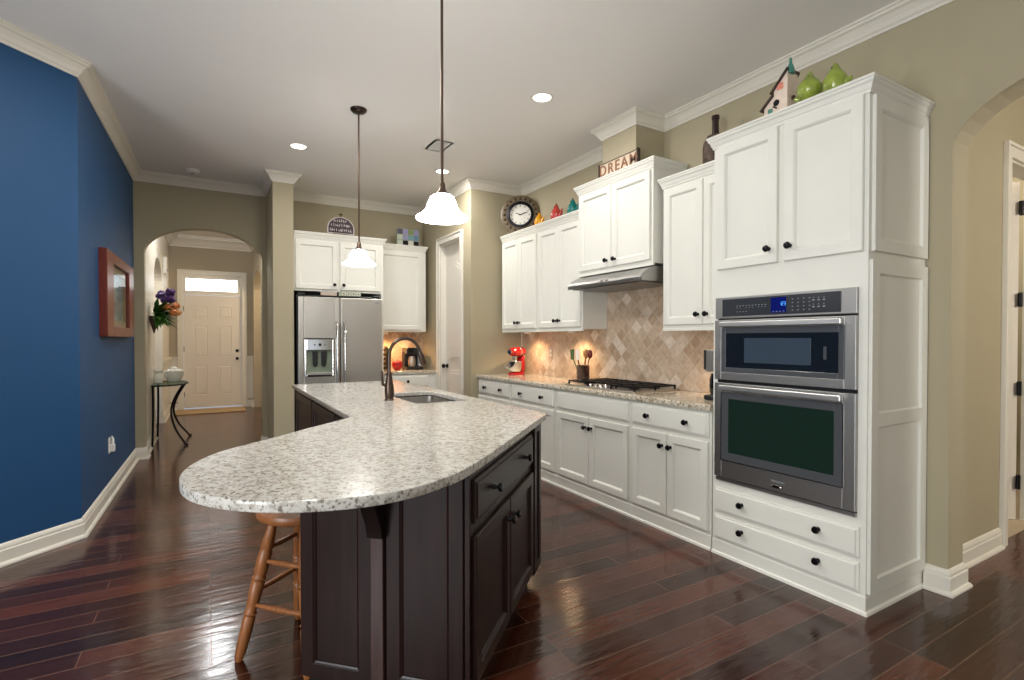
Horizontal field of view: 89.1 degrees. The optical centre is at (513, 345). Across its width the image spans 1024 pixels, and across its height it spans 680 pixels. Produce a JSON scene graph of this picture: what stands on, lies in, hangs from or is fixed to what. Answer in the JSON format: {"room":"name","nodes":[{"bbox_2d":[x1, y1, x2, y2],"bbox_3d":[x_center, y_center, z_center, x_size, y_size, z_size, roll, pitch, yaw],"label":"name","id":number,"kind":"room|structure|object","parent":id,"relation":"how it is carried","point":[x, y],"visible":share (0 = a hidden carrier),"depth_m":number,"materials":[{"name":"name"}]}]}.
{"room":"kitchen","nodes":[
{"label":"kitchen","id":0,"kind":"room"},
{"bbox_2d":[0,42,80,543],"bbox_3d":[-3.595,-0.288,1.736,0.099,3.330,3.971,0,1,15],"label":"wall","id":1,"kind":"structure","parent":0,"point":[40,444],"depth_m":3.39,"materials":[{"name":"blue paint"}]},
{"bbox_2d":[0,428,157,567],"bbox_3d":[-3.799,1.283,3.770,1.538,0.136,7.589,0,1,-8],"label":"baseboard","id":2,"kind":"structure","parent":1,"relation":"attached to","point":[19,549],"depth_m":3.59,"materials":[{"name":"white wood"}]},
{"bbox_2d":[0,0,955,215],"bbox_3d":[-1.027,-1.899,1.692,7.005,0.106,10.800,0,1,-30],"label":"trim","id":3,"kind":"structure","parent":1,"relation":"attached to","point":[897,13],"depth_m":4.22,"materials":[{"name":"white wood"}]},
{"bbox_2d":[77,79,134,517],"bbox_3d":[-3.775,-0.328,4.789,0.160,3.330,2.713,0,1,-30],"label":"wall","id":4,"kind":"structure","parent":0,"point":[105,185],"depth_m":4.27,"materials":[{"name":"blue paint"}]},
{"bbox_2d":[108,436,115,452],"bbox_3d":[-3.569,0.876,4.619,0.044,0.156,0.090,0,1,-29],"label":"wall outlet","id":5,"kind":"object","parent":4,"relation":"attached to","point":[111,445],"visible":1,"depth_m":4.61,"materials":[{"name":"white plastic"}]},
{"bbox_2d":[98,247,133,336],"bbox_3d":[-3.727,-0.449,4.903,0.062,0.730,1.480,0,1,-29],"label":"framed picture","id":6,"kind":"object","parent":4,"relation":"attached to","point":[116,277],"visible":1,"depth_m":4.70,"materials":[{"name":"brown wood"}]},
{"bbox_2d":[114,274,122,321],"bbox_3d":[-3.748,-0.449,4.891,0.011,0.430,0.780,0,1,-29],"label":"print","id":7,"kind":"object","parent":6,"relation":"attached to","point":[118,278],"depth_m":5.02,"materials":[{"name":"paint"}]},
{"bbox_2d":[145,236,169,440],"bbox_3d":[-5.601,-0.416,8.101,0.140,3.420,4.550,0,1,-30],"label":"wall","id":8,"kind":"structure","parent":0,"point":[157,344],"depth_m":8.23,"materials":[{"name":"beige paint"}]},
{"bbox_2d":[163,257,167,273],"bbox_3d":[-5.984,-1.377,8.935,0.055,0.280,0.180,0,1,-30],"label":"door chime","id":9,"kind":"object","parent":8,"relation":"attached to","point":[165,270],"visible":1,"depth_m":8.86,"materials":[{"name":"white plastic"}]},
{"bbox_2d":[149,288,182,333],"bbox_3d":[-4.555,-0.454,6.822,0.391,0.590,0.614,0,1,-30],"label":"flower arrangement","id":10,"kind":"object","parent":8,"relation":"attached to","point":[161,312],"visible":1,"depth_m":6.74,"materials":[{"name":"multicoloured plant"}]},
{"bbox_2d":[163,403,177,422],"bbox_3d":[-6.201,1.209,9.422,0.140,0.136,1.700,0,1,-30],"label":"baseboard","id":11,"kind":"structure","parent":8,"relation":"attached to","point":[166,414],"depth_m":9.29,"materials":[{"name":"white wood"}]},
{"bbox_2d":[163,356,253,401],"bbox_3d":[-5.636,0.665,9.758,1.460,0.885,1.680,0,1,-30],"label":"trim","id":12,"kind":"structure","parent":8,"relation":"attached to","point":[173,361],"depth_m":10.78,"materials":[{"name":"white wood"}]},
{"bbox_2d":[164,232,253,251],"bbox_3d":[-4.910,-2.025,8.484,1.460,0.212,4.550,0,1,-30],"label":"trim","id":13,"kind":"structure","parent":8,"relation":"attached to","point":[173,239],"depth_m":10.32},
{"bbox_2d":[177,231,236,238],"bbox_3d":[-4.892,-2.173,8.609,5.500,0.080,4.750,0,1,-30],"label":"ceiling","id":14,"kind":"structure","parent":0,"point":[196,233],"depth_m":10.06,"materials":[{"name":"white paint"}]},
{"bbox_2d":[168,246,252,403],"bbox_3d":[-6.157,-0.447,10.493,5.200,3.420,0.140,0,1,-30],"label":"wall","id":15,"kind":"structure","parent":0,"point":[190,258],"depth_m":10.44,"materials":[{"name":"beige paint"}]},
{"bbox_2d":[186,278,236,291],"bbox_3d":[-6.091,-1.218,10.504,0.905,0.240,0.010,0,1,-30],"label":"window","id":16,"kind":"structure","parent":15,"relation":"in","point":[191,284],"depth_m":10.49,"materials":[{"name":"white glass"}]},
{"bbox_2d":[177,269,246,409],"bbox_3d":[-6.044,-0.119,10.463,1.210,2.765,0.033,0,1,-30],"label":"trim","id":17,"kind":"structure","parent":15,"relation":"attached to","point":[180,272],"depth_m":10.47,"materials":[{"name":"white wood"}]},
{"bbox_2d":[183,295,241,407],"bbox_3d":[-6.067,0.113,10.491,1.014,2.240,0.117,0,1,-30],"label":"door","id":18,"kind":"structure","parent":15,"relation":"in","point":[212,324],"depth_m":10.51,"materials":[{"name":"white wood"}]},
{"bbox_2d":[253,249,261,413],"bbox_3d":[-4.220,-0.427,8.910,0.140,3.420,4.550,0,1,-30],"label":"wall","id":19,"kind":"structure","parent":0,"point":[257,312],"depth_m":10.69,"materials":[{"name":"beige paint"}]},
{"bbox_2d":[247,399,253,406],"bbox_3d":[-5.433,1.192,10.742,0.120,0.136,0.200,0,1,-30],"label":"baseboard","id":20,"kind":"structure","parent":19,"relation":"attached to","point":[249,402],"depth_m":10.80,"materials":[{"name":"white wood"}]},
{"bbox_2d":[133,180,422,447],"bbox_3d":[-2.899,-0.356,6.955,3.760,3.330,0.162,0,1,-30],"label":"wall","id":21,"kind":"structure","parent":0,"point":[159,210],"depth_m":6.44,"materials":[{"name":"beige paint"}]},
{"bbox_2d":[383,243,427,331],"bbox_3d":[-1.622,-0.798,7.373,0.723,1.203,0.394,0,1,-30],"label":"upper cabinet","id":22,"kind":"object","parent":21,"relation":"attached to","point":[404,266],"visible":0.64,"depth_m":7.24,"materials":[{"name":"white wood"}]},
{"bbox_2d":[396,228,418,245],"bbox_3d":[-1.502,-1.527,7.374,0.330,0.250,0.046,0,1,-30],"label":"art","id":23,"kind":"object","parent":22,"relation":"on","point":[403,236],"visible":0.84,"depth_m":7.35,"materials":[{"name":"multicoloured metal"}]},
{"bbox_2d":[266,181,294,438],"bbox_3d":[-2.890,-0.349,6.428,0.222,3.330,0.780,0,1,-30],"label":"wall","id":24,"kind":"structure","parent":0,"point":[279,198],"depth_m":6.10,"materials":[{"name":"beige paint"}]},
{"bbox_2d":[422,191,466,395],"bbox_3d":[-0.919,-0.358,7.137,0.120,3.330,1.550,0,1,-30],"label":"wall","id":25,"kind":"structure","parent":0,"point":[431,233],"depth_m":7.36,"materials":[{"name":"beige paint"}]},
{"bbox_2d":[436,229,463,394],"bbox_3d":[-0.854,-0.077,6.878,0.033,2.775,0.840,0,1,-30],"label":"trim","id":26,"kind":"structure","parent":25,"relation":"attached to","point":[459,233],"depth_m":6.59,"materials":[{"name":"white wood"}]},
{"bbox_2d":[442,242,458,393],"bbox_3d":[-0.791,-0.034,6.915,0.117,2.666,0.642,0,1,-30],"label":"door","id":27,"kind":"structure","parent":25,"relation":"in","point":[452,251],"depth_m":6.97,"materials":[{"name":"white wood"}]},
{"bbox_2d":[0,0,896,206],"bbox_3d":[0.252,-2.002,2.411,10.300,0.080,11.150,0,1,-30],"label":"ceiling","id":28,"kind":"structure","parent":0,"point":[221,89],"depth_m":3.77,"materials":[{"name":"paint"}]},
{"bbox_2d":[184,168,199,174],"bbox_3d":[-3.671,-1.986,5.937,0.150,0.043,0.150,0,1,-30],"label":"smoke detector","id":29,"kind":"object","parent":28,"relation":"attached to","point":[193,171],"visible":1,"depth_m":5.90,"materials":[{"name":"white plastic"}]},
{"bbox_2d":[289,143,307,149],"bbox_3d":[-2.153,-1.995,5.204,0.176,0.007,0.176,0,1,-30],"label":"recessed light","id":30,"kind":"object","parent":28,"relation":"in","point":[299,146],"visible":1,"depth_m":5.21,"materials":[{"name":"white"}]},
{"bbox_2d":[342,106,375,266],"bbox_3d":[-1.303,-1.335,4.378,0.274,1.305,0.274,0,1,-30],"label":"pendant light","id":31,"kind":"object","parent":28,"relation":"hanging from","point":[358,257],"visible":1,"depth_m":4.37,"materials":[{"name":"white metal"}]},
{"bbox_2d":[427,140,452,152],"bbox_3d":[-0.749,-1.999,5.204,0.200,0.014,0.320,0,1,-30],"label":"ceiling vent","id":32,"kind":"object","parent":28,"relation":"in","point":[436,146],"visible":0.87,"depth_m":5.19,"materials":[{"name":"white plastic"}]},
{"bbox_2d":[416,0,468,224],"bbox_3d":[-0.372,-1.313,2.703,0.274,1.305,0.274,0,1,-30],"label":"pendant light","id":33,"kind":"object","parent":28,"relation":"hanging from","point":[441,209],"visible":1,"depth_m":2.69,"materials":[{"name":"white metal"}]},
{"bbox_2d":[435,169,449,173],"bbox_3d":[-0.821,-2.005,5.985,0.176,0.007,0.176,0,1,-30],"label":"recessed light","id":34,"kind":"object","parent":28,"relation":"in","point":[438,171],"visible":0.84,"depth_m":5.99,"materials":[{"name":"white"}]},
{"bbox_2d":[531,92,552,102],"bbox_3d":[0.227,-1.981,4.154,0.176,0.007,0.176,0,1,-30],"label":"recessed light","id":35,"kind":"object","parent":28,"relation":"in","point":[540,97],"visible":1,"depth_m":4.15,"materials":[{"name":"white"}]},
{"bbox_2d":[467,189,520,397],"bbox_3d":[-0.236,-0.351,6.570,0.725,3.330,0.120,0,1,-30],"label":"wall","id":36,"kind":"structure","parent":0,"point":[488,347],"depth_m":6.43,"materials":[{"name":"beige paint"}]},
{"bbox_2d":[0,397,1023,679],"bbox_3d":[-1.391,1.361,5.057,10.500,0.066,17.900,0,1,-30],"label":"floor","id":37,"kind":"structure","parent":0,"point":[158,589],"depth_m":2.68,"materials":[{"name":"brown wood"}]},
{"bbox_2d":[151,381,191,446],"bbox_3d":[-4.650,0.902,7.093,0.428,0.814,0.858,0,1,-30],"label":"console table","id":38,"kind":"object","parent":37,"relation":"on","point":[180,389],"visible":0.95,"depth_m":6.97,"materials":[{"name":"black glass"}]},
{"bbox_2d":[153,370,166,382],"bbox_3d":[-4.726,0.411,6.926,0.128,0.170,0.128,0,1,15],"label":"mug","id":39,"kind":"object","parent":38,"relation":"on","point":[158,377],"visible":1,"depth_m":6.89,"materials":[{"name":"white ceramic"}]},
{"bbox_2d":[164,366,183,381],"bbox_3d":[-4.723,0.390,7.229,0.254,0.205,0.254,0,1,-30],"label":"ceramic bowl","id":40,"kind":"object","parent":38,"relation":"on","point":[173,374],"visible":1,"depth_m":7.16,"materials":[{"name":"white ceramic"}]},
{"bbox_2d":[175,406,245,414],"bbox_3d":[-5.877,1.259,10.106,1.170,0.015,0.750,0,1,-30],"label":"doormat","id":41,"kind":"object","parent":37,"relation":"on","point":[237,408],"visible":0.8,"depth_m":10.05,"materials":[{"name":"brown wood"}]},
{"bbox_2d":[235,513,310,679],"bbox_3d":[-0.964,1.046,2.372,0.401,0.654,0.401,0,1,18],"label":"bar stool","id":42,"kind":"object","parent":37,"relation":"on","point":[272,520],"visible":0.35,"depth_m":2.26,"materials":[{"name":"brown wood"}]},
{"bbox_2d":[294,293,381,431],"bbox_3d":[-2.284,0.338,6.690,1.011,1.950,0.836,0,1,-30],"label":"refrigerator","id":43,"kind":"object","parent":37,"relation":"on","point":[338,339],"visible":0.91,"depth_m":6.35,"materials":[{"name":"silver metal"}]},
{"bbox_2d":[320,292,336,295],"bbox_3d":[-2.267,-0.636,6.378,0.190,0.044,0.030,0,1,-30],"label":"wooden sign","id":44,"kind":"object","parent":43,"relation":"on","point":[321,293],"visible":1,"depth_m":6.37,"materials":[{"name":"beige wood"}]},
{"bbox_2d":[338,291,360,296],"bbox_3d":[-2.045,-0.644,6.493,0.270,0.055,0.035,0,1,-30],"label":"sign","id":45,"kind":"object","parent":43,"relation":"on","point":[351,294],"visible":1,"depth_m":6.48,"materials":[{"name":"grey"}]},
{"bbox_2d":[293,230,386,377],"bbox_3d":[-2.307,-0.038,6.793,1.123,2.698,0.738,0,1,-30],"label":"tall cabinet","id":46,"kind":"object","parent":37,"relation":"on","point":[319,257],"visible":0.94,"depth_m":6.46,"materials":[{"name":"white wood"}]},
{"bbox_2d":[327,213,353,234],"bbox_3d":[-2.190,-1.531,6.590,0.330,0.289,0.062,0,1,-30],"label":"plaque","id":47,"kind":"object","parent":46,"relation":"on","point":[340,225],"visible":0.96,"depth_m":6.58,"materials":[{"name":"grey"}]},
{"bbox_2d":[384,373,435,388],"bbox_3d":[-1.535,0.844,7.303,0.780,0.922,0.658,0,1,-30],"label":"base cabinet","id":48,"kind":"object","parent":37,"relation":"on","point":[426,380],"visible":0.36,"depth_m":7.11,"materials":[{"name":"white wood"}]},
{"bbox_2d":[384,368,435,374],"bbox_3d":[-1.540,0.361,7.311,0.780,0.043,0.612,0,1,-30],"label":"countertop","id":49,"kind":"structure","parent":48,"relation":"on","point":[424,370],"depth_m":7.12,"materials":[{"name":"beige stone"}]},
{"bbox_2d":[383,346,387,370],"bbox_3d":[-1.807,0.176,7.175,0.102,0.330,0.200,0,1,-30],"label":"rack","id":50,"kind":"object","parent":49,"relation":"on","point":[385,349],"visible":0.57,"depth_m":7.15,"materials":[{"name":"black"}]},
{"bbox_2d":[392,360,402,369],"bbox_3d":[-1.630,0.267,7.279,0.150,0.146,0.150,0,1,-30],"label":"apple","id":51,"kind":"object","parent":49,"relation":"on","point":[397,365],"visible":0.98,"depth_m":7.23,"materials":[{"name":"red food"}]},
{"bbox_2d":[402,348,422,369],"bbox_3d":[-1.451,0.182,7.473,0.245,0.310,0.224,0,1,-30],"label":"coffee maker","id":52,"kind":"object","parent":49,"relation":"on","point":[410,359],"visible":0.91,"depth_m":7.40,"materials":[{"name":"black plastic"}]},
{"bbox_2d":[296,391,540,679],"bbox_3d":[-0.913,0.888,3.511,1.354,0.932,3.599,0,1,-30],"label":"kitchen island","id":53,"kind":"object","parent":37,"relation":"on","point":[428,586],"visible":0.81,"depth_m":1.97,"materials":[{"name":"black wood"}]},
{"bbox_2d":[179,380,545,512],"bbox_3d":[-1.015,0.408,3.339,1.787,0.033,3.891,0,1,-30],"label":"island countertop","id":54,"kind":"structure","parent":53,"relation":"on","point":[382,452],"depth_m":1.94,"materials":[{"name":"white stone"}]},
{"bbox_2d":[381,337,425,400],"bbox_3d":[-0.791,0.161,3.747,0.342,0.452,0.068,0,1,-30],"label":"kitchen faucet","id":55,"kind":"object","parent":54,"relation":"on","point":[389,386],"visible":1,"depth_m":3.68,"materials":[{"name":"brown metal"}]},
{"bbox_2d":[400,396,451,402],"bbox_3d":[-0.672,0.527,3.920,0.430,0.203,0.800,0,1,-30],"label":"sink","id":56,"kind":"object","parent":54,"relation":"in","point":[419,399],"visible":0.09,"depth_m":4.29,"materials":[{"name":"silver metal"}]},
{"bbox_2d":[478,378,511,404],"bbox_3d":[0.015,0.858,6.191,0.684,0.922,0.800,0,1,-30],"label":"base cabinet","id":57,"kind":"object","parent":37,"relation":"on","point":[490,390],"visible":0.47,"depth_m":5.98,"materials":[{"name":"white wood"}]},
{"bbox_2d":[511,383,555,484],"bbox_3d":[0.434,0.867,5.477,0.684,0.922,0.850,0,1,-30],"label":"base cabinet","id":58,"kind":"object","parent":37,"relation":"on","point":[540,399],"visible":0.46,"depth_m":5.12,"materials":[{"name":"white wood"}]},
{"bbox_2d":[555,389,631,516],"bbox_3d":[0.908,0.878,4.669,0.684,0.922,1.020,0,1,-30],"label":"base cabinet","id":59,"kind":"object","parent":37,"relation":"on","point":[594,432],"visible":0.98,"depth_m":4.45,"materials":[{"name":"white wood"}]},
{"bbox_2d":[476,373,712,411],"bbox_3d":[0.691,0.390,5.056,0.642,0.043,3.442,0,1,-30],"label":"countertop","id":60,"kind":"structure","parent":59,"relation":"on","point":[677,398],"depth_m":4.28,"materials":[{"name":"grey stone"}]},
{"bbox_2d":[505,347,525,374],"bbox_3d":[0.042,0.182,6.333,0.300,0.339,0.203,0,1,-31],"label":"stand mixer","id":61,"kind":"object","parent":60,"relation":"on","point":[517,367],"visible":1,"depth_m":6.26,"materials":[{"name":"red metal"}]},
{"bbox_2d":[505,361,521,372],"bbox_3d":[0.006,0.255,6.312,0.181,0.136,0.203,0,1,-30],"label":"bowl","id":62,"kind":"object","parent":61,"relation":"on","point":[513,366],"depth_m":6.24,"materials":[{"name":"silver metal"}]},
{"bbox_2d":[576,365,589,378],"bbox_3d":[0.699,0.281,5.237,0.140,0.170,0.140,0,1,-30],"label":"utensil crock","id":63,"kind":"object","parent":60,"relation":"on","point":[581,373],"visible":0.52,"depth_m":5.18,"materials":[{"name":"brown ceramic"}]},
{"bbox_2d":[570,349,575,366],"bbox_3d":[0.631,0.190,5.309,0.017,0.312,0.148,-1,1,-42],"label":"slotted turner","id":64,"kind":"object","parent":63,"relation":"in","point":[572,350],"visible":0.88,"depth_m":5.33,"materials":[{"name":"green plastic"}]},
{"bbox_2d":[575,349,579,364],"bbox_3d":[0.654,0.190,5.250,0.079,0.311,0.032,0,1,32],"label":"spatula","id":65,"kind":"object","parent":63,"relation":"in","point":[576,351],"visible":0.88,"depth_m":5.25,"materials":[{"name":"white plastic"}]},
{"bbox_2d":[584,349,587,365],"bbox_3d":[0.731,0.191,5.229,0.054,0.308,0.052,0,1,-30],"label":"wooden spoon","id":66,"kind":"object","parent":63,"relation":"in","point":[586,350],"visible":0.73,"depth_m":5.21,"materials":[{"name":"brown wood"}]},
{"bbox_2d":[586,350,591,371],"bbox_3d":[0.731,0.193,5.155,0.052,0.309,0.129,0,1,-30],"label":"ladle","id":67,"kind":"object","parent":63,"relation":"in","point":[589,353],"visible":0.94,"depth_m":5.11,"materials":[{"name":"red plastic"}]},
{"bbox_2d":[587,350,591,358],"bbox_3d":[0.750,0.084,5.120,0.052,0.090,0.052,0,1,-30],"label":"bowl","id":68,"kind":"object","parent":67,"relation":"on","point":[589,353],"depth_m":5.10,"materials":[{"name":"red"}]},
{"bbox_2d":[565,378,679,392],"bbox_3d":[0.951,0.350,4.690,0.520,0.046,0.940,0,1,-30],"label":"gas cooktop","id":69,"kind":"object","parent":60,"relation":"in","point":[630,386],"visible":1,"depth_m":4.53,"materials":[{"name":"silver metal"}]},
{"bbox_2d":[704,349,713,400],"bbox_3d":[1.489,0.206,3.726,0.225,0.360,0.146,0,1,-30],"label":"coffee maker","id":70,"kind":"object","parent":60,"relation":"on","point":[709,353],"visible":0.31,"depth_m":3.69,"materials":[{"name":"black plastic"}]},
{"bbox_2d":[630,400,712,550],"bbox_3d":[1.358,0.888,3.901,0.684,0.922,0.756,0,1,-30],"label":"base cabinet","id":71,"kind":"object","parent":37,"relation":"on","point":[672,446],"visible":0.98,"depth_m":3.69,"materials":[{"name":"white wood"}]},
{"bbox_2d":[706,72,934,617],"bbox_3d":[1.788,0.004,3.156,0.684,2.710,1.001,0,1,-30],"label":"tall cabinet","id":72,"kind":"object","parent":37,"relation":"on","point":[829,189],"visible":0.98,"depth_m":2.81,"materials":[{"name":"white wood"}]},
{"bbox_2d":[759,57,799,115],"bbox_3d":[1.589,-1.515,3.098,0.145,0.327,0.193,0,1,-30],"label":"birdhouse","id":73,"kind":"object","parent":72,"relation":"on","point":[783,93],"visible":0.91,"depth_m":3.05,"materials":[{"name":"white wood"}]},
{"bbox_2d":[714,287,858,516],"bbox_3d":[1.768,0.283,3.155,0.643,1.177,0.854,0,1,-30],"label":"wall oven","id":74,"kind":"object","parent":72,"relation":"in","point":[786,423],"visible":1,"depth_m":2.93,"materials":[{"name":"silver metal"}]},
{"bbox_2d":[793,71,821,102],"bbox_3d":[1.666,-1.447,2.932,0.133,0.197,0.133,0,1,15],"label":"bird","id":75,"kind":"object","parent":72,"relation":"on","point":[811,85],"visible":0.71,"depth_m":2.89},
{"bbox_2d":[822,62,852,91],"bbox_3d":[1.739,-1.440,2.807,0.126,0.186,0.126,0,1,15],"label":"bird","id":76,"kind":"object","parent":72,"relation":"on","point":[836,76],"visible":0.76,"depth_m":2.77},
{"bbox_2d":[603,125,663,163],"bbox_3d":[1.077,-1.677,4.700,0.335,0.630,0.435,0,1,-30],"label":"wall","id":77,"kind":"structure","parent":0,"point":[650,142],"depth_m":4.54,"materials":[{"name":"beige paint"}]},
{"bbox_2d":[521,0,1023,569],"bbox_3d":[2.463,-0.302,2.861,0.202,3.330,9.250,0,1,-30],"label":"wall","id":78,"kind":"structure","parent":0,"point":[966,57],"depth_m":2.90,"materials":[{"name":"beige paint"}]},
{"bbox_2d":[500,225,537,332],"bbox_3d":[0.172,-0.753,6.194,0.368,1.188,0.812,0,1,-30],"label":"upper cabinet","id":79,"kind":"object","parent":78,"relation":"attached to","point":[520,247],"visible":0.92,"depth_m":6.07,"materials":[{"name":"white wood"}]},
{"bbox_2d":[501,195,539,232],"bbox_3d":[0.081,-1.593,6.325,0.486,0.485,0.079,0,1,6],"label":"wall clock","id":80,"kind":"object","parent":79,"relation":"on","point":[519,212],"visible":0.88,"depth_m":6.32,"materials":[{"name":"black metal"}]},
{"bbox_2d":[534,212,543,224],"bbox_3d":[0.296,-1.446,5.986,0.116,0.202,0.142,0,1,2],"label":"bird","id":81,"kind":"object","parent":79,"relation":"on","point":[539,218],"visible":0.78,"depth_m":5.96},
{"bbox_2d":[549,348,552,357],"bbox_3d":[0.437,0.085,6.112,0.008,0.124,0.080,0,1,-30],"label":"wall outlet","id":82,"kind":"object","parent":78,"relation":"attached to","point":[550,349],"visible":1,"depth_m":6.10,"materials":[{"name":"beige plastic"}]},
{"bbox_2d":[535,209,606,331],"bbox_3d":[0.581,-0.744,5.496,0.368,1.188,0.800,0,1,-30],"label":"upper cabinet","id":83,"kind":"object","parent":78,"relation":"attached to","point":[560,308],"visible":0.78,"depth_m":5.36,"materials":[{"name":"white wood"}]},
{"bbox_2d":[551,204,562,218],"bbox_3d":[0.468,-1.453,5.691,0.128,0.223,0.157,0,1,2],"label":"bird","id":84,"kind":"object","parent":83,"relation":"on","point":[556,211],"visible":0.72,"depth_m":5.65},
{"bbox_2d":[567,198,578,212],"bbox_3d":[0.620,-1.444,5.433,0.122,0.212,0.149,0,1,2],"label":"bird","id":85,"kind":"object","parent":83,"relation":"on","point":[572,206],"visible":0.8,"depth_m":5.40},
{"bbox_2d":[573,155,687,276],"bbox_3d":[1.010,-1.094,4.706,0.424,0.868,1.060,0,1,-30],"label":"upper cabinet","id":86,"kind":"object","parent":78,"relation":"attached to","point":[621,211],"visible":0.95,"depth_m":4.48,"materials":[{"name":"white wood"}]},
{"bbox_2d":[568,266,662,292],"bbox_3d":[0.980,-0.590,4.689,0.500,0.134,0.974,0,1,-30],"label":"range hood","id":87,"kind":"object","parent":86,"relation":"attached to","point":[647,277],"visible":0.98,"depth_m":4.49,"materials":[{"name":"silver metal"}]},
{"bbox_2d":[598,147,639,177],"bbox_3d":[0.922,-1.597,4.584,0.034,0.140,0.510,0,1,-30],"label":"word sign","id":88,"kind":"object","parent":86,"relation":"on","point":[632,157],"visible":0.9,"depth_m":4.56,"materials":[{"name":"brown wood"}]},
{"bbox_2d":[657,160,714,330],"bbox_3d":[1.489,-0.726,3.963,0.354,1.223,0.780,0,1,-30],"label":"upper cabinet","id":89,"kind":"object","parent":78,"relation":"attached to","point":[688,242],"visible":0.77,"depth_m":3.97,"materials":[{"name":"white wood"}]},
{"bbox_2d":[702,114,719,163],"bbox_3d":[1.528,-1.538,3.937,0.184,0.400,0.184,0,1,-30],"label":"bottle","id":90,"kind":"object","parent":89,"relation":"on","point":[708,153],"visible":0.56,"depth_m":3.91,"materials":[{"name":"black glass"}]},
{"bbox_2d":[963,95,1023,543],"bbox_3d":[3.718,-0.315,3.812,2.925,3.330,0.120,0,1,-30],"label":"wall","id":91,"kind":"structure","parent":0,"point":[984,217],"depth_m":3.33,"materials":[{"name":"beige paint"}]},
{"bbox_2d":[922,527,1004,598],"bbox_3d":[2.809,1.291,3.145,1.113,0.136,0.146,0,1,-30],"label":"baseboard","id":92,"kind":"structure","parent":91,"relation":"attached to","point":[952,582],"depth_m":2.92,"materials":[{"name":"white wood"}]},
{"bbox_2d":[999,140,1023,547],"bbox_3d":[3.664,-0.006,3.695,0.930,2.715,0.033,0,1,-30],"label":"trim","id":93,"kind":"structure","parent":91,"relation":"attached to","point":[1012,151],"depth_m":3.46,"materials":[{"name":"white wood"}]},
{"bbox_2d":[1008,176,1023,518],"bbox_3d":[3.586,0.042,4.042,0.627,2.590,0.064,0,1,10],"label":"door","id":94,"kind":"structure","parent":91,"relation":"in","point":[1017,206],"depth_m":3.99,"materials":[{"name":"white wood"}]},
{"bbox_2d":[1012,160,1023,520],"bbox_3d":[3.625,0.041,3.762,0.740,2.620,0.120,0,1,-30],"label":"trim","id":95,"kind":"structure","parent":91,"relation":"attached to","point":[1018,168],"depth_m":3.99,"materials":[{"name":"white wood"}]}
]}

